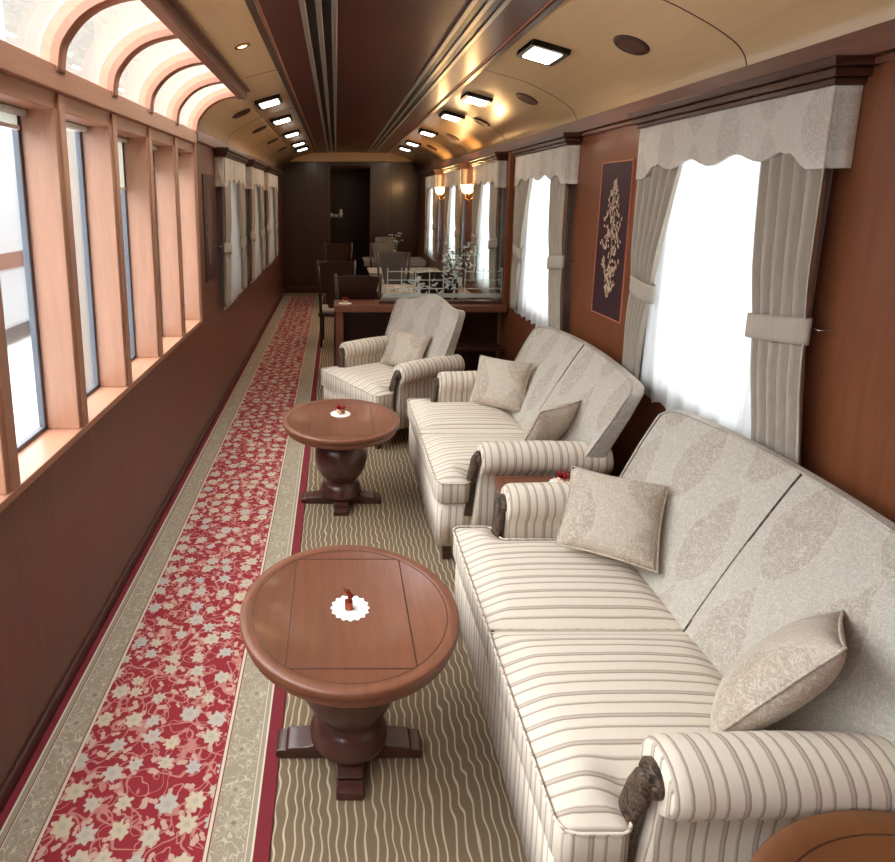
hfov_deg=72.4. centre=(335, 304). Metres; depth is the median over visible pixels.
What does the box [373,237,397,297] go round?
dining chair
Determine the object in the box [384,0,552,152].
trim
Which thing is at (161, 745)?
carpet runner
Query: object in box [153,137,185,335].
trim
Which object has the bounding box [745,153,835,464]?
drape
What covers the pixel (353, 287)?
dining chair
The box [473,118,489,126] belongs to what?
ceiling vent
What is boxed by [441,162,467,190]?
pelmet
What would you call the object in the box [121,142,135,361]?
window
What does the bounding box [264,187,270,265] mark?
drape
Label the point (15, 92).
trim
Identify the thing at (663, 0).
trim
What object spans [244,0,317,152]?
trim
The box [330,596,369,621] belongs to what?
doily
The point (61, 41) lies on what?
trim
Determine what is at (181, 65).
trim
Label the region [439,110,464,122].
ceiling light
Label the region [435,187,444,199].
wall sconce
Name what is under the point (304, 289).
trim
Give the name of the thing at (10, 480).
trim
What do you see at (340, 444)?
coffee table
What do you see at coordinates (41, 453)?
trim
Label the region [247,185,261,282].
sheer curtain
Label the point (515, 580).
seat cushion
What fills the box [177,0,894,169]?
ceiling
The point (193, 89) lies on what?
trim
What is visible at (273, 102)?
diffuser
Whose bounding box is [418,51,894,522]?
wall
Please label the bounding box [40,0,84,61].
window
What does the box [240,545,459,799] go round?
coffee table
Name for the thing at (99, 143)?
window post
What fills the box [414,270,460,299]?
dining chair
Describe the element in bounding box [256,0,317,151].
trim
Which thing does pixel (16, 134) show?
window
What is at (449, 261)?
flower vase
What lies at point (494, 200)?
drape
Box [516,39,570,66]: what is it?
ceiling light
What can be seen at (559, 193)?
drape
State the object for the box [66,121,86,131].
roller blind
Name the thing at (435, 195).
drape
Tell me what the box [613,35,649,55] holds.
ceiling vent
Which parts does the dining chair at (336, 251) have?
leg, backrest, leg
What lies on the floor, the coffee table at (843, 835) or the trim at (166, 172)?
the coffee table at (843, 835)
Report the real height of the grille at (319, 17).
0.012 m
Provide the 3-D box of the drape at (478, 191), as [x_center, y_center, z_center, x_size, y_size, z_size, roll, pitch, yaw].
[1.536,-0.823,6.534,0.079,1.200,0.425,1,10,7]
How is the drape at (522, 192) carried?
hanging from the pelmet at (558, 155)
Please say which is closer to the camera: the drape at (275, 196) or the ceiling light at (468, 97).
the ceiling light at (468, 97)
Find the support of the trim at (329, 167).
attached to the wall at (299, 213)
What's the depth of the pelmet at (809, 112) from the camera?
2.07 m
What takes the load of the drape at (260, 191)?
hanging from the pelmet at (254, 169)
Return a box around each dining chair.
[316,260,355,347]
[324,243,352,304]
[334,274,382,299]
[369,242,396,283]
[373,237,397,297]
[376,252,410,283]
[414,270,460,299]
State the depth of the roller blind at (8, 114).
2.10 m
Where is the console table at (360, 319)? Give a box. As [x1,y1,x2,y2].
[334,300,506,370]
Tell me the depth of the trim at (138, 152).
3.35 m
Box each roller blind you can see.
[0,103,25,129]
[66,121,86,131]
[117,136,127,189]
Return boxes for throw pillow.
[380,329,430,365]
[469,355,532,412]
[520,400,580,440]
[555,466,668,573]
[709,609,846,731]
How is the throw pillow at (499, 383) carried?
on the sofa at (458, 446)
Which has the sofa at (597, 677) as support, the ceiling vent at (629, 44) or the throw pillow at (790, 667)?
the throw pillow at (790, 667)
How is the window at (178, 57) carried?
attached to the skylight window
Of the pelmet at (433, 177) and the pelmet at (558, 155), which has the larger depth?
the pelmet at (433, 177)
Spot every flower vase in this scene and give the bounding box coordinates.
[389,232,402,251]
[441,242,468,288]
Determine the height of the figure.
0.075 m
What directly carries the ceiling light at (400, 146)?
attached to the ceiling
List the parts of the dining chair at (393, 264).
leg, leg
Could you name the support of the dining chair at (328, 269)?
on the floor
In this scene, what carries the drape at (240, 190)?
hanging from the pelmet at (230, 163)
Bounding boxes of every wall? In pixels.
[0,142,282,789]
[282,162,419,286]
[379,152,514,303]
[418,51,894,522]
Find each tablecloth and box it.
[362,257,425,265]
[367,267,439,279]
[377,284,471,299]
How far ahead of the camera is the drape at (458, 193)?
7.46 m
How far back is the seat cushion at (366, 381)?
4.68 m
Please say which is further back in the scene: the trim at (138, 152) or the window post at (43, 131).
the trim at (138, 152)
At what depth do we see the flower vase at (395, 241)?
10.76 m
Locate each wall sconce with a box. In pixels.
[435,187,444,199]
[461,184,472,200]
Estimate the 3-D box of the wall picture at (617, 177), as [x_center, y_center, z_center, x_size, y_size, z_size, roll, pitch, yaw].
[1.595,-0.372,3.464,0.009,0.900,0.382,0,10,0]
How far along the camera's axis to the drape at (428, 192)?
10.04 m
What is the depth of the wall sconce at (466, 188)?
6.72 m
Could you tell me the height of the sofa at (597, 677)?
1.007 m
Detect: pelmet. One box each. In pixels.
[213,147,249,188]
[245,159,267,189]
[264,167,280,191]
[423,169,441,191]
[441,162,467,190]
[468,152,507,188]
[510,132,583,186]
[628,55,880,179]
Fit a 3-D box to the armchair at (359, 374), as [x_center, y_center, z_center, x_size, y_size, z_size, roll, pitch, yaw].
[0.454,0.469,4.863,0.892,1.052,0.936,-6,12,-30]
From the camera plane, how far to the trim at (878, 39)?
2.36 m
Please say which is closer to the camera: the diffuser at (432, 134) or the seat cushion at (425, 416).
the seat cushion at (425, 416)
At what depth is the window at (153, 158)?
3.89 m
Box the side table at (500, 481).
[494,476,618,493]
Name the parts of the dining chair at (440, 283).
leg, leg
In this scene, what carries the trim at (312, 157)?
attached to the wall at (299, 213)
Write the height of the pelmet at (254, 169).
0.325 m
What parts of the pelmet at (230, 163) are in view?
cornice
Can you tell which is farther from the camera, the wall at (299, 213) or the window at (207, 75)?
the wall at (299, 213)
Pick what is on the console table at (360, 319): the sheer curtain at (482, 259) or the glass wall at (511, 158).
the glass wall at (511, 158)
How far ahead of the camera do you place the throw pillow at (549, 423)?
3.10 m
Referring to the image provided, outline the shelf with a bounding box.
[455,342,502,351]
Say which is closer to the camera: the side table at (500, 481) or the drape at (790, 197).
the drape at (790, 197)
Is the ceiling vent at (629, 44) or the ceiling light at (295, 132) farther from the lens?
the ceiling light at (295, 132)
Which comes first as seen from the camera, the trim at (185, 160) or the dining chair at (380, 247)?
the trim at (185, 160)
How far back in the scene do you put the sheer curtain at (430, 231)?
9.84 m
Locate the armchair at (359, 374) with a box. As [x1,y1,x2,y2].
[321,294,464,448]
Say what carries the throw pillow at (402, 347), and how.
on the armchair at (359, 374)
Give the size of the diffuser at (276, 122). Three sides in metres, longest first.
0.216 x 0.156 x 0.031 m
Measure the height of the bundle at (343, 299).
0.062 m
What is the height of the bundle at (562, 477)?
0.062 m
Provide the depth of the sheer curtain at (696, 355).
2.52 m
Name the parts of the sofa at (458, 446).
carved arm post, leg, arm, carved arm post, arm, backrest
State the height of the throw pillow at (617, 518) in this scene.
0.242 m
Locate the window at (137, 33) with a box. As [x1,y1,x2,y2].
[99,21,167,88]
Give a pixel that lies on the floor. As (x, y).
(451, 803)
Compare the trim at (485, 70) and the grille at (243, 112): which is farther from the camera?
the grille at (243, 112)
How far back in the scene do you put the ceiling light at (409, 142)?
8.57 m
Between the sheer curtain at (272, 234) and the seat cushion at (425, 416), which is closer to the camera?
the seat cushion at (425, 416)
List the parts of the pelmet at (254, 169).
cornice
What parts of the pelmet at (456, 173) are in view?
cornice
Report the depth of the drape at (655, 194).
2.96 m
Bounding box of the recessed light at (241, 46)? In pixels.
[234,43,250,49]
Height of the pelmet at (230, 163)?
0.325 m
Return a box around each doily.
[330,411,350,417]
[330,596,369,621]
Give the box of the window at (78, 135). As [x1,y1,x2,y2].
[75,131,99,396]
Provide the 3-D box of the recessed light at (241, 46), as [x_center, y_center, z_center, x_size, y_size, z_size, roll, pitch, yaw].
[-0.499,-1.378,3.186,0.088,0.030,0.090,1,10,6]
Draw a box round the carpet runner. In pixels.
[0,296,325,861]
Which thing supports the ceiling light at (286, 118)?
attached to the ceiling
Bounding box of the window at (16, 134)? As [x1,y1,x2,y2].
[12,115,47,452]
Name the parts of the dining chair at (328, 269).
leg, leg, seat frame, seat, backrest, leg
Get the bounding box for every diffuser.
[259,99,279,107]
[274,118,289,124]
[286,132,297,137]
[421,132,434,136]
[442,114,459,121]
[464,97,486,105]
[523,47,561,64]
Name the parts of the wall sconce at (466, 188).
lamp shade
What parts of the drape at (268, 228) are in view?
panel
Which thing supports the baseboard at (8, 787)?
attached to the wall at (68, 539)
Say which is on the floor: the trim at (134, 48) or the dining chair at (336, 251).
the dining chair at (336, 251)
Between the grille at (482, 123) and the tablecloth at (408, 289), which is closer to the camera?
the grille at (482, 123)
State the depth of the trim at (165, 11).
2.76 m
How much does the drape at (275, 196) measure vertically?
1.200 m
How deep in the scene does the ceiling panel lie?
3.46 m
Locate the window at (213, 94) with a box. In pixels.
[187,87,230,128]
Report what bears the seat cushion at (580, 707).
on the sofa at (597, 677)
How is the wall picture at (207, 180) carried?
attached to the wall at (68, 539)
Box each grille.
[235,110,248,117]
[298,0,336,152]
[367,0,510,152]
[475,120,487,125]
[518,95,534,103]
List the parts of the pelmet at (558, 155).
cornice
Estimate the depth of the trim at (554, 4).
3.41 m
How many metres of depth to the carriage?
8.45 m
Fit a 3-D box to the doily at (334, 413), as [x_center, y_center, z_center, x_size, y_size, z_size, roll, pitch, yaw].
[0.028,0.670,3.677,0.128,0.002,0.128,0,10,0]
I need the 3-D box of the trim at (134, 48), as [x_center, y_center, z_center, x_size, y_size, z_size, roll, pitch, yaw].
[-0.863,-1.084,2.685,0.334,0.289,0.064,0,10,0]
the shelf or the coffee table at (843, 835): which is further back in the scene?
the shelf
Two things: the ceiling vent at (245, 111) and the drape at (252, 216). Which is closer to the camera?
the ceiling vent at (245, 111)
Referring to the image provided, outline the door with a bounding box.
[330,168,369,274]
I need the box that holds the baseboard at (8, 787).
[0,290,283,814]
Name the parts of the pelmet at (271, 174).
cornice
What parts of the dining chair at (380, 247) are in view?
leg, backrest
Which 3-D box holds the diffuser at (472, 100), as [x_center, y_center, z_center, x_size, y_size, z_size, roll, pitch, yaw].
[1.115,-1.631,4.766,0.156,0.031,0.216,15,10,-3]
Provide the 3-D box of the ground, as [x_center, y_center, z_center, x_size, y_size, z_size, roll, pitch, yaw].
[-20.815,0.464,10.245,38.370,0.350,60.000,0,10,0]
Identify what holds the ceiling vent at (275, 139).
in the ceiling
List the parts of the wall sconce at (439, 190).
lamp shade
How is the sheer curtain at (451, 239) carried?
hanging from the pelmet at (456, 173)
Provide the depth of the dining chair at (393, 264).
8.34 m
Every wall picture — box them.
[202,174,215,281]
[591,159,634,323]
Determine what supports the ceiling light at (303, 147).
attached to the ceiling
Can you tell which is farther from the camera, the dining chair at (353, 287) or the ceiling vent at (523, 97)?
the dining chair at (353, 287)
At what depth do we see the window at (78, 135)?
2.80 m
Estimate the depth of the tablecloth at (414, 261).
10.43 m
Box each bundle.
[335,403,345,414]
[341,297,348,303]
[556,470,569,481]
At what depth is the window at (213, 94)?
4.24 m
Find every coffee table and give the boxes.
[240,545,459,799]
[282,399,399,515]
[749,810,894,861]
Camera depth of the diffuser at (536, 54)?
3.21 m
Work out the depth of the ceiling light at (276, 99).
4.78 m
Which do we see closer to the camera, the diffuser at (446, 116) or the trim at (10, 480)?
the trim at (10, 480)
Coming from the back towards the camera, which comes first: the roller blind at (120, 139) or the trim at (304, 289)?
the trim at (304, 289)
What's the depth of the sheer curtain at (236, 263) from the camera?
5.88 m
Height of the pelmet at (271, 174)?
0.325 m
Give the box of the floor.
[269,293,526,861]
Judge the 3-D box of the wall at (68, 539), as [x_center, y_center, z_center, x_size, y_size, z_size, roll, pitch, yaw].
[-1.110,-0.174,5.049,0.160,2.250,13.200,0,10,0]
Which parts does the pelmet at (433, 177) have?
cornice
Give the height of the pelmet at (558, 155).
0.325 m
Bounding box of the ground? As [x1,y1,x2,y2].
[6,321,38,443]
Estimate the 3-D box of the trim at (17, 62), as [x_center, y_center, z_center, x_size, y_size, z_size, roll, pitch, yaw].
[-1.097,-0.672,1.337,0.185,0.092,6.070,0,10,0]
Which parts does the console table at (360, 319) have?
leg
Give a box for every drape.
[217,181,231,307]
[237,182,246,288]
[246,186,255,281]
[258,186,264,269]
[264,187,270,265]
[273,189,277,255]
[424,188,430,253]
[432,189,437,259]
[443,186,451,265]
[454,186,465,272]
[470,182,482,282]
[488,182,499,297]
[510,177,532,309]
[547,176,574,330]
[622,164,682,378]
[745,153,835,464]
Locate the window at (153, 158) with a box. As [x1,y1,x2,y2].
[153,158,162,336]
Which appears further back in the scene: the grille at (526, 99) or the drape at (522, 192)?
the drape at (522, 192)
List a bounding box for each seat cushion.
[321,362,394,408]
[407,399,523,448]
[419,433,522,503]
[453,528,682,659]
[487,630,765,861]
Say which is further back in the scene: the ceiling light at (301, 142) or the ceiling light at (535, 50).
the ceiling light at (301, 142)
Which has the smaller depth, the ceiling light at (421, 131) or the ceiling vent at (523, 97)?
the ceiling vent at (523, 97)
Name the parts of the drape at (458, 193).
panel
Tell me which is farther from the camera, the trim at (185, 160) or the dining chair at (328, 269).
the dining chair at (328, 269)
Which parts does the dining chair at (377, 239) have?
backrest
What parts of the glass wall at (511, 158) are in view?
rail, post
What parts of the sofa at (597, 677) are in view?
carved arm post, arm, carved arm post, backrest, arm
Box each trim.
[0,39,196,143]
[0,72,192,152]
[0,281,20,494]
[0,320,201,512]
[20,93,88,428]
[50,0,134,73]
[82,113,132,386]
[107,29,177,97]
[123,127,162,357]
[140,0,246,98]
[145,57,203,113]
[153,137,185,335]
[172,77,221,125]
[178,152,200,319]
[192,92,236,133]
[193,144,202,322]
[197,130,282,175]
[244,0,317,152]
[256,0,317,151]
[283,162,391,292]
[289,152,412,161]
[328,166,372,266]
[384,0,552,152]
[385,0,564,152]
[419,19,894,175]
[485,70,576,119]
[663,0,746,65]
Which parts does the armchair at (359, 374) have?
carved arm post, arm, carved arm post, backrest, arm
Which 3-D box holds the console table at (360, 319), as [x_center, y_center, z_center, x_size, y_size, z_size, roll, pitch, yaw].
[0.780,0.403,5.753,1.600,0.865,0.340,0,10,0]
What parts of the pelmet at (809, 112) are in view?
cornice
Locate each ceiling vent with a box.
[232,108,250,118]
[252,125,266,133]
[267,138,278,143]
[446,134,458,140]
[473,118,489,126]
[516,93,537,104]
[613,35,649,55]
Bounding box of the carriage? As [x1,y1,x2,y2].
[0,127,28,329]
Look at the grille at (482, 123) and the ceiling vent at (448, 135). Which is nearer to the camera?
the grille at (482, 123)
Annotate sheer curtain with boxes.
[219,182,243,309]
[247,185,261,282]
[264,187,275,267]
[427,189,438,261]
[445,186,463,271]
[473,182,503,299]
[514,175,571,327]
[638,155,833,438]
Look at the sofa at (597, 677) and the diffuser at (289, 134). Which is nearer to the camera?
the sofa at (597, 677)
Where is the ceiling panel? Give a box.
[255,0,548,152]
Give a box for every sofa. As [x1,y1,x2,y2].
[407,326,643,558]
[453,410,894,861]
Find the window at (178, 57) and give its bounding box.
[138,50,195,106]
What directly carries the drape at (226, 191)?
hanging from the pelmet at (230, 163)
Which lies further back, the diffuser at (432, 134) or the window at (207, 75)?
the diffuser at (432, 134)
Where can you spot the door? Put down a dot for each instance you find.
(349, 187)
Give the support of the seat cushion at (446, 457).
on the sofa at (458, 446)
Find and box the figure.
[343,588,353,609]
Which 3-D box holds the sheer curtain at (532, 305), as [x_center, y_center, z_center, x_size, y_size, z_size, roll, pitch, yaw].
[1.568,-0.445,4.589,0.031,1.252,1.074,0,10,0]
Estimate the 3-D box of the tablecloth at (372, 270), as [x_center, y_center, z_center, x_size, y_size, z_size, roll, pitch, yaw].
[1.030,-0.481,9.106,1.080,0.094,0.726,0,10,0]
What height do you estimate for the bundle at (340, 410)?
0.062 m
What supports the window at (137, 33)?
attached to the skylight window
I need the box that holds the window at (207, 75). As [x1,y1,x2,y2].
[166,71,215,118]
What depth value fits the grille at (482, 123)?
5.59 m
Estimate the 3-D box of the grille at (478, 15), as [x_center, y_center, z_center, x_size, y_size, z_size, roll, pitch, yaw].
[0.645,-1.653,4.630,0.162,0.012,12.900,0,10,0]
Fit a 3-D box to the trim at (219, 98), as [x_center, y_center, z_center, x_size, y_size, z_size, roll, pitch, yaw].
[-0.863,-1.371,4.279,0.334,0.289,0.064,0,10,0]
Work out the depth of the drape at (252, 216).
6.84 m
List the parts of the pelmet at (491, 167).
cornice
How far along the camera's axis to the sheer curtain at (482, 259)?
6.29 m
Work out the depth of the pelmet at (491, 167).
5.78 m
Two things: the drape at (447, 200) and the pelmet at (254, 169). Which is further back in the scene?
the drape at (447, 200)
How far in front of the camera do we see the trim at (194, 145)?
4.43 m
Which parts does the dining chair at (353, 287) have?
leg, leg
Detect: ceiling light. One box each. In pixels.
[254,94,282,108]
[270,114,292,125]
[282,129,300,137]
[291,140,305,146]
[295,145,308,151]
[398,145,412,151]
[405,140,420,146]
[418,128,437,136]
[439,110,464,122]
[460,91,492,106]
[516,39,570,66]
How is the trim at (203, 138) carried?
attached to the wall at (68, 539)
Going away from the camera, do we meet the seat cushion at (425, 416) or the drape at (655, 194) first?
the drape at (655, 194)

